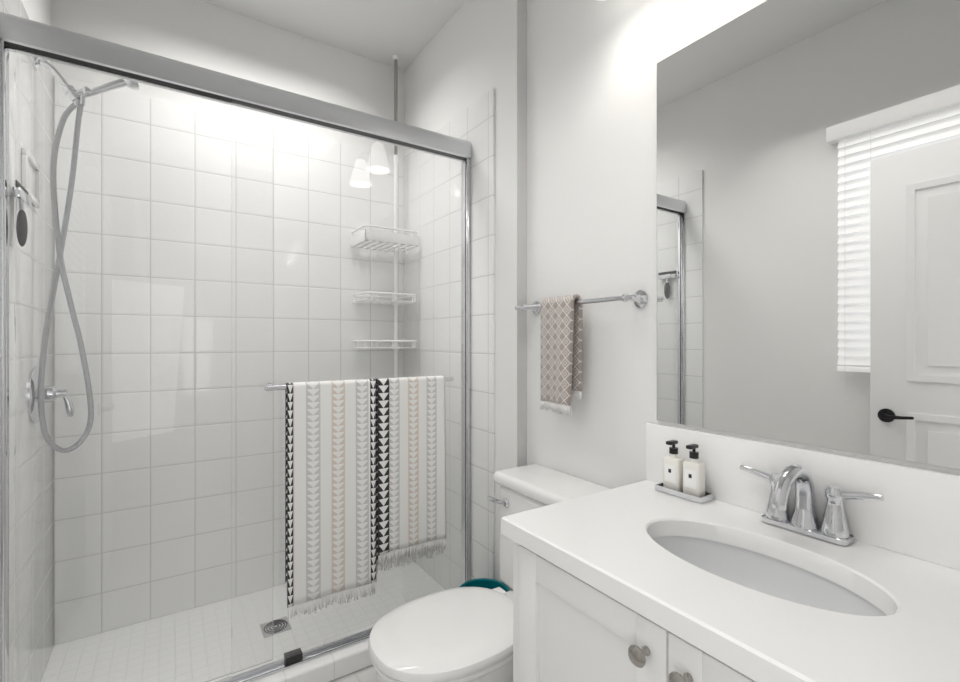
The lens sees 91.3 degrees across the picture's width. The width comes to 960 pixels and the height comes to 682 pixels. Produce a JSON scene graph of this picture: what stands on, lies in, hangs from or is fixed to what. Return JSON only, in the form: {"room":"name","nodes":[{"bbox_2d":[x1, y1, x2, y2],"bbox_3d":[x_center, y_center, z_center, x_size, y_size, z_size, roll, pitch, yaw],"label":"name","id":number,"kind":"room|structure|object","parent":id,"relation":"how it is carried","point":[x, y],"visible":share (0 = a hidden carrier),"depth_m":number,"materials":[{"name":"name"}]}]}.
{"room":"bathroom","nodes":[
{"label":"bathroom","id":0,"kind":"room"},
{"bbox_2d":[21,0,50,24],"bbox_3d":[-1.052,-0.165,0.763,0.100,2.880,2.713,0,0,-33],"label":"wall","id":1,"kind":"structure","parent":0,"point":[38,11],"depth_m":1.75,"materials":[{"name":"white paint"}]},
{"bbox_2d":[0,0,28,681],"bbox_3d":[-1.509,0.095,1.556,0.012,2.360,0.861,0,0,-33],"label":"tile","id":2,"kind":"structure","parent":1,"relation":"attached to","point":[14,7],"depth_m":1.41,"materials":[{"name":"white tile"}]},
{"bbox_2d":[11,180,14,197],"bbox_3d":[-1.382,-0.374,1.408,0.036,0.182,0.134,0,0,-33],"label":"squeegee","id":3,"kind":"object","parent":2,"relation":"attached to","point":[13,192],"visible":0.1,"depth_m":1.35,"materials":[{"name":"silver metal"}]},
{"bbox_2d":[51,0,404,122],"bbox_3d":[-1.110,-0.165,2.410,1.820,2.880,0.100,0,0,-33],"label":"wall","id":4,"kind":"structure","parent":0,"point":[199,33],"depth_m":2.30,"materials":[{"name":"white paint"}]},
{"bbox_2d":[200,0,465,70],"bbox_3d":[-0.335,-1.635,1.237,1.820,0.060,2.913,0,0,-33],"label":"ceiling","id":5,"kind":"structure","parent":0,"point":[385,31],"depth_m":2.35,"materials":[{"name":"white paint"}]},
{"bbox_2d":[331,665,379,681],"bbox_3d":[-0.335,1.305,1.237,1.820,0.060,2.913,0,0,-33],"label":"floor","id":6,"kind":"structure","parent":0,"point":[367,674],"depth_m":1.78,"materials":[{"name":"tile"}]},
{"bbox_2d":[460,578,509,591],"bbox_3d":[0.015,1.137,1.873,0.214,0.274,0.214,0,0,-33],"label":"waste bin","id":7,"kind":"object","parent":6,"relation":"on","point":[488,583],"visible":0.1,"depth_m":1.96,"materials":[{"name":"teal plastic"}]},
{"bbox_2d":[368,464,610,681],"bbox_3d":[0.023,0.877,1.478,0.752,0.796,0.436,0,0,-33],"label":"toilet","id":8,"kind":"object","parent":6,"relation":"on","point":[461,634],"visible":0.56,"depth_m":1.38,"materials":[{"name":"white ceramic"}]},
{"bbox_2d":[501,422,959,681],"bbox_3d":[0.521,0.760,0.882,0.578,1.030,0.898,0,0,-33],"label":"bathroom vanity","id":9,"kind":"object","parent":6,"relation":"on","point":[772,562],"visible":1,"depth_m":0.91,"materials":[{"name":"white paint"}]},
{"bbox_2d":[655,482,713,503],"bbox_3d":[0.547,0.406,1.263,0.060,0.016,0.134,0,0,-33],"label":"soap tray","id":10,"kind":"object","parent":9,"relation":"on","point":[707,497],"visible":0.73,"depth_m":1.23,"materials":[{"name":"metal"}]},
{"bbox_2d":[663,440,683,491],"bbox_3d":[0.528,0.342,1.286,0.042,0.138,0.049,0,0,-33],"label":"soap bottle","id":11,"kind":"object","parent":10,"relation":"on","point":[672,470],"visible":0.81,"depth_m":1.28,"materials":[{"name":"white plastic"}]},
{"bbox_2d":[683,444,704,496],"bbox_3d":[0.561,0.342,1.236,0.042,0.138,0.049,0,0,-33],"label":"soap bottle","id":12,"kind":"object","parent":10,"relation":"on","point":[693,476],"visible":0.88,"depth_m":1.23,"materials":[{"name":"white plastic"}]},
{"bbox_3d":[-0.920,1.260,2.078,1.546,0.030,0.641,0,0,-33],"label":"pan","id":13,"kind":"object","parent":6,"relation":"on","visible":0},
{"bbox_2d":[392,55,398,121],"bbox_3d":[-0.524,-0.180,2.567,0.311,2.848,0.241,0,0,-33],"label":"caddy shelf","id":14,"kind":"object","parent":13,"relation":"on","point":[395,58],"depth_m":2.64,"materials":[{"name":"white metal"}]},
{"bbox_2d":[405,0,516,589],"bbox_3d":[-0.129,-0.165,2.350,0.050,2.880,1.083,0,0,-33],"label":"wall","id":15,"kind":"structure","parent":0,"point":[466,57],"depth_m":2.00,"materials":[{"name":"white paint"}]},
{"bbox_2d":[209,639,372,681],"bbox_3d":[-0.701,1.235,1.746,1.546,0.080,0.155,0,0,-33],"label":"sill","id":16,"kind":"structure","parent":15,"relation":"attached to","point":[335,665],"depth_m":1.75,"materials":[{"name":"tile"}]},
{"bbox_2d":[0,12,471,681],"bbox_3d":[-0.688,0.139,1.727,1.544,2.112,0.118,0,0,-33],"label":"shower door","id":17,"kind":"structure","parent":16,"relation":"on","point":[210,264],"depth_m":1.57,"materials":[{"name":"clear glass"}]},
{"bbox_2d":[285,379,376,620],"bbox_3d":[-0.550,0.569,1.759,0.331,0.841,0.056,0,0,-33],"label":"hanging towel","id":18,"kind":"object","parent":17,"relation":"hanging from","point":[330,489],"visible":1,"depth_m":1.74,"materials":[{"name":"white fabric"}]},
{"bbox_2d":[376,376,445,573],"bbox_3d":[-0.282,0.539,1.936,0.307,0.781,0.056,0,0,-33],"label":"hanging towel","id":19,"kind":"object","parent":17,"relation":"hanging from","point":[410,469],"visible":1,"depth_m":1.91,"materials":[{"name":"white fabric"}]},
{"bbox_2d":[437,88,494,579],"bbox_3d":[-0.194,0.095,2.391,0.012,2.360,0.919,0,0,-33],"label":"tile","id":20,"kind":"structure","parent":15,"relation":"attached to","point":[473,123],"depth_m":2.07,"materials":[{"name":"white tile"}]},
{"bbox_2d":[517,0,526,466],"bbox_3d":[0.170,-0.165,1.897,0.049,2.880,0.001,0,0,-33],"label":"wall","id":21,"kind":"structure","parent":0,"point":[521,230],"depth_m":1.90,"materials":[{"name":"grey paint"}]},
{"bbox_2d":[527,0,959,488],"bbox_3d":[0.383,-0.165,1.711,0.100,2.880,2.913,0,0,-33],"label":"wall","id":22,"kind":"structure","parent":0,"point":[591,148],"depth_m":1.58,"materials":[{"name":"white paint"}]},
{"bbox_2d":[515,290,647,314],"bbox_3d":[0.323,-0.130,1.632,0.085,0.054,0.575,0,0,-33],"label":"towel rail","id":23,"kind":"object","parent":22,"relation":"attached to","point":[639,298],"visible":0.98,"depth_m":1.46,"materials":[{"name":"silver metal"}]},
{"bbox_2d":[540,294,582,414],"bbox_3d":[0.281,0.046,1.639,0.074,0.403,0.164,0,0,-28],"label":"towel","id":24,"kind":"object","parent":23,"relation":"hanging from","point":[561,347],"visible":1,"depth_m":1.60,"materials":[{"name":"beige fabric"}]},
{"bbox_2d":[657,0,959,468],"bbox_3d":[0.804,-0.295,0.977,0.006,1.060,1.003,0,0,-33],"label":"mirror","id":25,"kind":"object","parent":22,"relation":"attached to","point":[808,222],"visible":1,"depth_m":1.05,"materials":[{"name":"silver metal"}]}
]}

